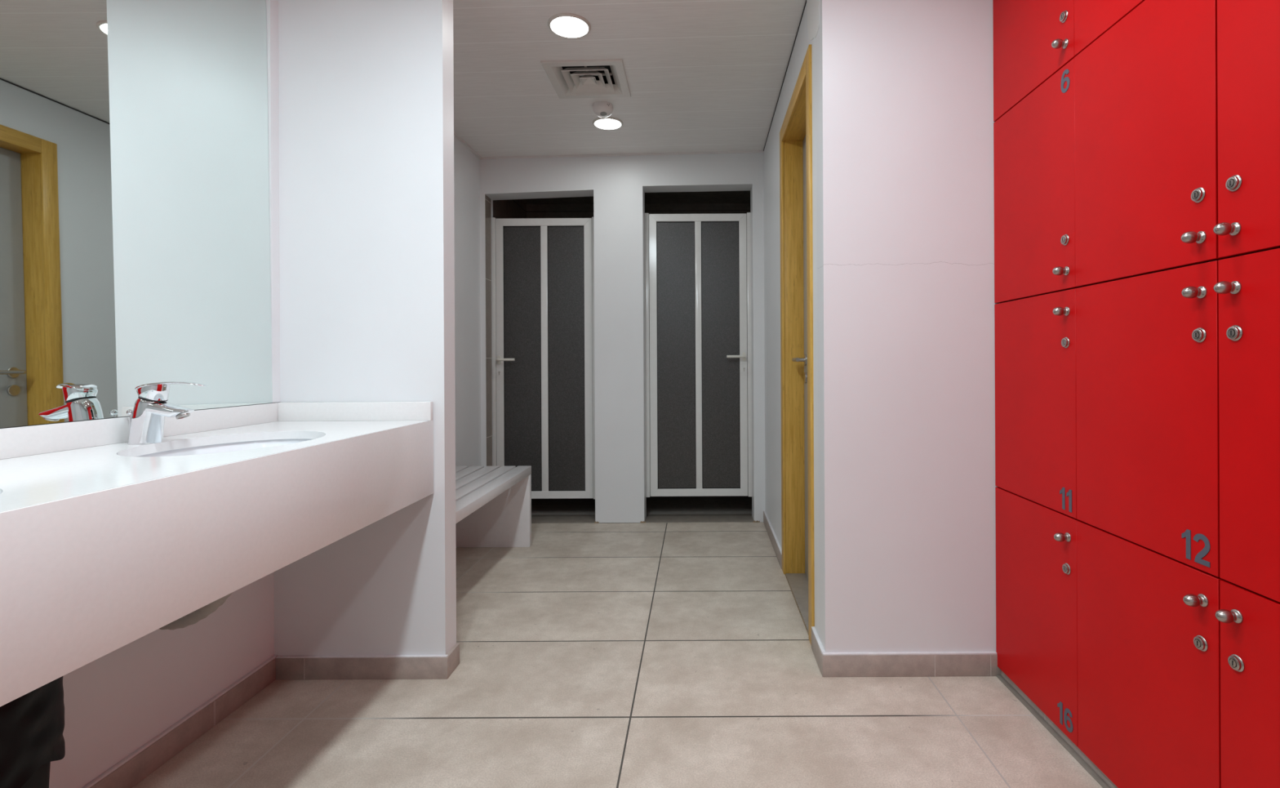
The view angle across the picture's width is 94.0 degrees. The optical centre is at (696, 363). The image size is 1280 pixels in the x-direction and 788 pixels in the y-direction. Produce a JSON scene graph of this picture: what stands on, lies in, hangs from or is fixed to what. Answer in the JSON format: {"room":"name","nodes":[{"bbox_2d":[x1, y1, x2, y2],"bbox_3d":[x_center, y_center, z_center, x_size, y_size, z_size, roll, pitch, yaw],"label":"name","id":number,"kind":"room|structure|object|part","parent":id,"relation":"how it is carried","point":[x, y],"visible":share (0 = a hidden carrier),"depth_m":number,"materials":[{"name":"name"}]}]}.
{"room":"changing room","nodes":[
{"label":"changing room","id":0,"kind":"room"},
{"bbox_2d":[48,135,481,787],"bbox_3d":[-1.474,-0.143,1.100,0.150,2.360,5.800,0,0,0],"label":"wall","id":1,"kind":"structure","parent":0,"point":[116,703],"depth_m":1.65,"materials":[{"name":"white paint"}]},
{"bbox_2d":[0,0,272,427],"bbox_3d":[-1.385,-0.583,0.584,0.012,1.420,2.668,-1,0,0],"label":"wall mirror","id":2,"kind":"object","parent":1,"relation":"attached to","point":[135,234],"visible":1,"depth_m":1.44,"materials":[{"name":"mirror glass"},{"name":"silver"}]},
{"bbox_2d":[0,402,278,459],"bbox_3d":[-1.380,0.159,0.602,0.028,0.060,2.704,0,0,0],"label":"backsplash","id":3,"kind":"structure","parent":1,"relation":"attached to","point":[33,439],"depth_m":1.36,"materials":[{"name":"white stone"}]},
{"bbox_2d":[81,654,277,787],"bbox_3d":[-1.386,0.999,0.153,0.014,0.076,3.607,0,0,0],"label":"baseboard","id":4,"kind":"structure","parent":1,"relation":"attached to","point":[138,765],"depth_m":1.60,"materials":[{"name":"tile"}]},
{"bbox_2d":[0,401,433,706],"bbox_3d":[-1.130,0.278,0.602,0.526,0.302,2.704,0,0,0],"label":"countertop","id":5,"kind":"structure","parent":1,"relation":"attached to","point":[104,546],"depth_m":1.07,"materials":[{"name":"white stone"}]},
{"bbox_2d":[126,380,206,444],"bbox_3d":[-1.272,0.115,1.407,0.166,0.146,0.069,0,0,-12],"label":"tap","id":6,"kind":"object","parent":5,"relation":"on","point":[147,417],"visible":1,"depth_m":1.39,"materials":[{"name":"silver metal"}]},
{"bbox_3d":[-1.351,0.149,1.417,0.015,0.079,0.015,0,0,0],"label":"pop rod","id":7,"kind":"part","parent":6,"relation":"part of","materials":[{"name":"silver metal"}]},
{"bbox_2d":[137,438,311,629],"bbox_3d":[-1.108,0.422,1.421,0.439,0.424,0.435,0,0,44],"label":"sink","id":8,"kind":"object","parent":5,"relation":"in","point":[193,617],"visible":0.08,"depth_m":1.48,"materials":[{"name":"white ceramic"}]},
{"bbox_2d":[137,438,311,457],"bbox_3d":[-1.107,0.279,1.419,0.369,0.138,0.490,0,0,0],"label":"basin","id":9,"kind":"object","parent":8,"relation":"in","point":[239,446],"depth_m":1.56,"materials":[{"name":"white ceramic"}]},
{"bbox_2d":[266,0,279,402],"bbox_3d":[-1.389,-0.598,1.938,0.024,1.450,0.038,0,0,0],"label":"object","id":10,"kind":"structure","parent":1,"relation":"attached to","point":[272,6],"depth_m":1.93,"materials":[{"name":"white paint"}]},
{"bbox_2d":[484,194,492,466],"bbox_3d":[-1.369,-0.029,3.897,0.006,2.124,0.106,0,0,0],"label":"trim","id":11,"kind":"structure","parent":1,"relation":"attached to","point":[487,200],"depth_m":3.90,"materials":[{"name":"tile"}]},
{"bbox_2d":[273,0,456,655],"bbox_3d":[-1.117,-0.150,2.001,0.564,2.372,0.088,0,0,0],"label":"wall","id":12,"kind":"structure","parent":0,"point":[366,87],"depth_m":1.96,"materials":[{"name":"white paint"}]},
{"bbox_2d":[278,401,433,421],"bbox_3d":[-1.117,0.157,1.944,0.498,0.060,0.019,0,0,0],"label":"backsplash","id":13,"kind":"structure","parent":12,"relation":"attached to","point":[309,411],"depth_m":1.94,"materials":[{"name":"white stone"}]},
{"bbox_2d":[275,643,459,679],"bbox_3d":[-1.099,0.998,1.995,0.562,0.074,0.103,0,0,0],"label":"baseboard","id":14,"kind":"structure","parent":12,"relation":"attached to","point":[327,666],"depth_m":1.94,"materials":[{"name":"tile"}]},
{"bbox_2d":[132,522,1102,787],"bbox_3d":[0.005,1.060,1.020,3.200,0.060,5.640,0,0,0],"label":"floor","id":15,"kind":"structure","parent":0,"point":[615,655],"depth_m":1.79,"materials":[{"name":"tile"}]},
{"bbox_2d":[0,675,65,787],"bbox_3d":[-1.179,0.772,0.920,0.276,0.528,0.276,0,0,0],"label":"trash bag","id":16,"kind":"object","parent":15,"relation":"on","point":[32,725],"visible":0.69,"depth_m":0.94,"materials":[{"name":"black plastic"}]},
{"bbox_2d":[455,465,531,546],"bbox_3d":[-1.161,0.810,2.740,0.438,0.452,1.281,0,0,0],"label":"slatted bench","id":17,"kind":"object","parent":15,"relation":"on","point":[493,504],"visible":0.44,"depth_m":3.34,"materials":[{"name":"white paint"}]},
{"bbox_2d":[531,513,763,523],"bbox_3d":[-0.469,1.060,3.940,2.048,0.064,0.200,0,0,0],"label":"threshold","id":18,"kind":"object","parent":15,"relation":"on","point":[732,517],"visible":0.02,"depth_m":3.93,"materials":[{"name":"stone"}]},
{"bbox_2d":[784,573,808,633],"bbox_3d":[0.526,1.030,2.553,0.205,0.014,0.684,0,0,1],"label":"threshold","id":19,"kind":"object","parent":15,"relation":"on","point":[797,582],"visible":0.32,"depth_m":2.66,"materials":[{"name":"stone"}]},
{"bbox_2d":[995,486,1079,746],"bbox_3d":[1.164,0.698,1.744,0.437,0.588,0.417,0,0,0],"label":"locker","id":20,"kind":"object","parent":15,"relation":"on","point":[1037,583],"visible":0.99,"depth_m":1.70,"materials":[{"name":"red laminate"}]},
{"bbox_2d":[994,288,1076,518],"bbox_3d":[1.161,0.104,1.744,0.437,0.599,0.417,0,0,0],"label":"locker","id":21,"kind":"object","parent":20,"relation":"on","point":[1035,336],"visible":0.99,"depth_m":1.70,"materials":[{"name":"red laminate"}]},
{"bbox_2d":[993,57,1082,302],"bbox_3d":[1.158,-0.494,1.744,0.437,0.595,0.417,0,0,0],"label":"locker","id":22,"kind":"object","parent":21,"relation":"on","point":[1034,141],"visible":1,"depth_m":1.70,"materials":[{"name":"red laminate"}]},
{"bbox_2d":[992,0,1076,121],"bbox_3d":[1.155,-1.083,1.744,0.437,0.580,0.417,0,0,0],"label":"locker","id":23,"kind":"object","parent":22,"relation":"on","point":[1033,40],"visible":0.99,"depth_m":1.75,"materials":[{"name":"red laminate"}]},
{"bbox_3d":[0.956,-0.844,1.569,0.037,0.024,0.024,0,0,0],"label":"knob","id":24,"kind":"part","parent":23,"relation":"part of","materials":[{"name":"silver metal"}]},
{"bbox_3d":[0.959,-0.244,1.569,0.037,0.024,0.024,0,0,0],"label":"knob","id":25,"kind":"part","parent":22,"relation":"part of","materials":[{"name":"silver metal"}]},
{"bbox_3d":[0.959,-0.137,1.569,0.037,0.024,0.024,0,0,0],"label":"knob","id":26,"kind":"part","parent":21,"relation":"part of","materials":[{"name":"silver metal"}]},
{"bbox_3d":[0.962,0.459,1.569,0.037,0.024,0.024,0,0,0],"label":"knob","id":27,"kind":"part","parent":20,"relation":"part of","materials":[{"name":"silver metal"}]},
{"bbox_2d":[996,675,1111,787],"bbox_3d":[0.988,1.023,0.902,0.016,0.005,2.083,0,0,0],"label":"caulk line","id":28,"kind":"structure","parent":15,"relation":"on","point":[1038,717],"depth_m":1.62,"materials":[{"name":"grey silicone sealant"}]},
{"bbox_2d":[1000,669,1117,787],"bbox_3d":[1.210,1.008,0.908,0.430,0.032,2.096,0,0,0],"label":"plinth","id":29,"kind":"object","parent":15,"relation":"on","point":[1091,763],"visible":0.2,"depth_m":1.61,"materials":[{"name":"metal"}]},
{"bbox_2d":[1076,520,1223,787],"bbox_3d":[1.164,0.698,1.325,0.437,0.588,0.417,0,0,0],"label":"locker","id":30,"kind":"object","parent":15,"relation":"on","point":[1148,628],"visible":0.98,"depth_m":1.30,"materials":[{"name":"red laminate"}]},
{"bbox_2d":[1075,260,1219,577],"bbox_3d":[1.161,0.104,1.325,0.437,0.599,0.417,0,0,0],"label":"locker","id":31,"kind":"object","parent":30,"relation":"on","point":[1147,345],"visible":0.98,"depth_m":1.28,"materials":[{"name":"red laminate"}]},
{"bbox_2d":[1074,0,1226,286],"bbox_3d":[1.157,-0.494,1.325,0.437,0.595,0.417,0,0,0],"label":"locker","id":32,"kind":"object","parent":31,"relation":"on","point":[1146,105],"visible":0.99,"depth_m":1.29,"materials":[{"name":"red laminate"}]},
{"bbox_2d":[1074,0,1145,55],"bbox_3d":[1.155,-1.083,1.325,0.437,0.580,0.417,0,0,0],"label":"locker","id":33,"kind":"object","parent":32,"relation":"on","point":[1092,18],"visible":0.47,"depth_m":1.45,"materials":[{"name":"red laminate"}]},
{"bbox_3d":[0.958,-0.244,1.151,0.037,0.024,0.024,0,0,0],"label":"knob","id":34,"kind":"part","parent":32,"relation":"part of","materials":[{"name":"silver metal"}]},
{"bbox_3d":[0.959,-0.137,1.151,0.037,0.024,0.024,0,0,0],"label":"knob","id":35,"kind":"part","parent":31,"relation":"part of","materials":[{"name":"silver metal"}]},
{"bbox_3d":[0.962,0.459,1.151,0.037,0.024,0.024,0,0,0],"label":"knob","id":36,"kind":"part","parent":30,"relation":"part of","materials":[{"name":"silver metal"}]},
{"bbox_2d":[1214,579,1279,787],"bbox_3d":[1.164,0.698,0.907,0.437,0.588,0.417,0,0,0],"label":"locker","id":37,"kind":"object","parent":15,"relation":"on","point":[1250,620],"visible":0.99,"depth_m":1.05,"materials":[{"name":"red laminate"}]},
{"bbox_3d":[0.962,0.459,1.079,0.037,0.024,0.024,0,0,0],"label":"knob","id":38,"kind":"part","parent":37,"relation":"part of","materials":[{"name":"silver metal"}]},
{"bbox_2d":[1213,248,1279,602],"bbox_3d":[1.161,0.104,0.907,0.437,0.599,0.417,0,0,0],"label":"locker","id":39,"kind":"object","parent":37,"relation":"on","point":[1247,287],"visible":1,"depth_m":1.05,"materials":[{"name":"red laminate"}]},
{"bbox_3d":[0.959,-0.137,1.079,0.037,0.024,0.024,0,0,0],"label":"knob","id":40,"kind":"part","parent":39,"relation":"part of","materials":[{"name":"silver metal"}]},
{"bbox_2d":[1213,0,1279,257],"bbox_3d":[1.158,-0.494,0.907,0.437,0.595,0.417,0,0,0],"label":"locker","id":41,"kind":"object","parent":39,"relation":"on","point":[1248,31],"visible":1,"depth_m":1.05,"materials":[{"name":"red laminate"}]},
{"bbox_3d":[0.959,-0.244,1.079,0.037,0.024,0.024,0,0,0],"label":"knob","id":42,"kind":"part","parent":41,"relation":"part of","materials":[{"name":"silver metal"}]},
{"bbox_2d":[493,191,750,218],"bbox_3d":[-0.475,-0.178,4.510,2.148,2.420,1.040,0,0,0],"label":"wall","id":43,"kind":"structure","parent":0,"point":[712,202],"depth_m":4.92,"materials":[{"name":"tile"}]},
{"bbox_2d":[480,152,764,523],"bbox_3d":[-0.475,-0.165,3.914,2.048,2.395,0.152,0,0,0],"label":"wall","id":44,"kind":"structure","parent":0,"point":[618,185],"depth_m":3.84,"materials":[{"name":"white paint"}]},
{"bbox_2d":[491,217,595,498],"bbox_3d":[-1.010,-0.033,3.953,0.710,1.882,0.100,0,0,0],"label":"door","id":45,"kind":"structure","parent":44,"relation":"in","point":[544,402],"depth_m":3.98,"materials":[{"name":"grey glass"}]},
{"bbox_3d":[-1.269,-0.024,3.934,0.132,0.060,0.061,0,0,0],"label":"lever handle","id":46,"kind":"part","parent":45,"relation":"part of","materials":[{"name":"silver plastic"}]},
{"bbox_3d":[-1.167,-0.031,3.980,0.256,1.778,0.006,0,0,0],"label":"glass pane","id":47,"kind":"part","parent":45,"relation":"part of","materials":[{"name":"grey glass"}]},
{"bbox_3d":[-0.874,-0.033,3.980,0.252,1.778,0.006,0,0,0],"label":"glass pane","id":48,"kind":"part","parent":45,"relation":"part of","materials":[{"name":"grey glass"}]},
{"bbox_2d":[453,130,763,159],"bbox_3d":[-0.487,-1.344,2.944,1.836,0.048,1.794,0,0,0],"label":"trim","id":49,"kind":"structure","parent":44,"relation":"attached to","point":[455,134],"depth_m":3.82,"materials":[{"name":"white plastic"}]},
{"bbox_2d":[644,212,752,497],"bbox_3d":[0.007,-0.056,3.953,0.714,1.896,0.100,0,0,0],"label":"door","id":50,"kind":"structure","parent":44,"relation":"in","point":[698,322],"depth_m":3.98,"materials":[{"name":"grey glass"}]},
{"bbox_3d":[-0.139,-0.054,3.980,0.263,1.792,0.006,0,0,0],"label":"glass pane","id":51,"kind":"part","parent":50,"relation":"part of","materials":[{"name":"grey glass"}]},
{"bbox_3d":[0.158,-0.056,3.980,0.260,1.792,0.006,0,0,0],"label":"glass pane","id":52,"kind":"part","parent":50,"relation":"part of","materials":[{"name":"grey glass"}]},
{"bbox_3d":[0.262,-0.044,3.934,0.132,0.060,0.061,0,0,0],"label":"lever handle","id":53,"kind":"part","parent":50,"relation":"part of","materials":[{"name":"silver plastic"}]},
{"bbox_2d":[453,0,805,156],"bbox_3d":[0.013,-1.401,1.100,3.160,0.140,5.800,0,0,0],"label":"ceiling","id":54,"kind":"structure","parent":0,"point":[702,75],"depth_m":2.75,"materials":[{"name":"white paint"}]},
{"bbox_2d":[547,13,591,38],"bbox_3d":[-0.510,-1.345,2.373,0.169,0.010,0.169,-1,0,0],"label":"recessed light","id":55,"kind":"object","parent":54,"relation":"in","point":[567,25],"visible":1,"depth_m":2.36,"materials":[{"name":"white plastic"}]},
{"bbox_2d":[551,16,587,36],"bbox_3d":[-0.510,-1.346,2.373,0.144,0.007,0.144,-1,0,0],"label":"diffuser","id":56,"kind":"object","parent":55,"relation":"attached to","point":[562,26],"depth_m":2.37,"materials":[{"name":"white plastic"}]},
{"bbox_2d":[540,58,631,98],"bbox_3d":[-0.515,-1.381,2.822,0.362,0.088,0.362,-1,0,0],"label":"ceiling vent","id":57,"kind":"object","parent":54,"relation":"in","point":[578,78],"visible":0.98,"depth_m":2.83,"materials":[{"name":"white metal"}]},
{"bbox_2d":[592,101,613,117],"bbox_3d":[-0.492,-1.319,3.110,0.107,0.063,0.107,-1,0,0],"label":"sensor","id":58,"kind":"object","parent":54,"relation":"attached to","point":[601,108],"visible":1,"depth_m":3.08,"materials":[{"name":"white plastic"}]},
{"bbox_2d":[592,116,622,129],"bbox_3d":[-0.501,-1.345,3.335,0.169,0.010,0.169,-1,0,0],"label":"recessed light","id":59,"kind":"object","parent":54,"relation":"in","point":[609,122],"visible":0.98,"depth_m":3.33,"materials":[{"name":"white plastic"}]},
{"bbox_2d":[595,119,621,128],"bbox_3d":[-0.501,-1.346,3.335,0.144,0.007,0.144,-1,0,0],"label":"diffuser","id":60,"kind":"object","parent":59,"relation":"attached to","point":[599,123],"depth_m":3.33,"materials":[{"name":"white plastic"}]},
{"bbox_2d":[531,495,751,515],"bbox_3d":[-0.469,1.064,4.535,2.148,0.057,0.990,0,0,0],"label":"gap under doors","id":61,"kind":"structure","parent":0,"point":[737,504],"depth_m":4.31,"materials":[{"name":"black"}]},
{"bbox_2d":[763,0,820,635],"bbox_3d":[0.526,-0.170,2.988,0.203,2.395,2.022,0,0,1],"label":"wall","id":62,"kind":"structure","parent":0,"point":[808,29],"depth_m":3.13,"materials":[{"name":"white paint"}]},
{"bbox_2d":[763,510,782,568],"bbox_3d":[0.430,0.989,3.404,0.013,0.078,0.873,0,0,1],"label":"baseboard","id":63,"kind":"structure","parent":62,"relation":"attached to","point":[778,550],"depth_m":3.30,"materials":[{"name":"tile"}]},
{"bbox_2d":[763,0,806,151],"bbox_3d":[0.421,-1.366,2.938,0.007,0.004,1.763,0,0,1],"label":"trim","id":64,"kind":"structure","parent":62,"relation":"attached to","point":[806,0],"depth_m":2.74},
{"bbox_2d":[779,44,814,644],"bbox_3d":[0.486,-0.062,2.554,0.146,2.180,0.820,0,0,1],"label":"door","id":65,"kind":"structure","parent":62,"relation":"in","point":[796,131],"depth_m":2.90,"materials":[{"name":"brown wood"}]},
{"bbox_3d":[0.414,-1.116,2.554,0.012,0.072,0.678,0,0,1],"label":"head casing","id":66,"kind":"part","parent":65,"relation":"part of","materials":[{"name":"brown wood"}]},
{"bbox_3d":[0.485,-0.016,2.785,0.070,0.052,0.151,0,0,1],"label":"lever handle","id":67,"kind":"part","parent":65,"relation":"part of","materials":[{"name":"metal"}]},
{"bbox_2d":[811,626,825,674],"bbox_3d":[0.418,0.989,2.051,0.013,0.078,0.188,0,0,1],"label":"baseboard","id":68,"kind":"structure","parent":62,"relation":"attached to","point":[817,647],"depth_m":2.04,"materials":[{"name":"tile"}]},
{"bbox_2d":[816,0,999,652],"bbox_3d":[0.918,-0.174,2.006,1.002,2.398,0.101,0,0,0],"label":"wall pillar","id":69,"kind":"structure","parent":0,"point":[904,88],"depth_m":1.96,"materials":[{"name":"white paint"}]},
{"bbox_2d":[822,651,1000,676],"bbox_3d":[0.707,0.988,1.950,0.592,0.076,0.013,0,0,0],"label":"baseboard","id":70,"kind":"structure","parent":69,"relation":"attached to","point":[862,664],"depth_m":1.94,"materials":[{"name":"tile"}]}
]}

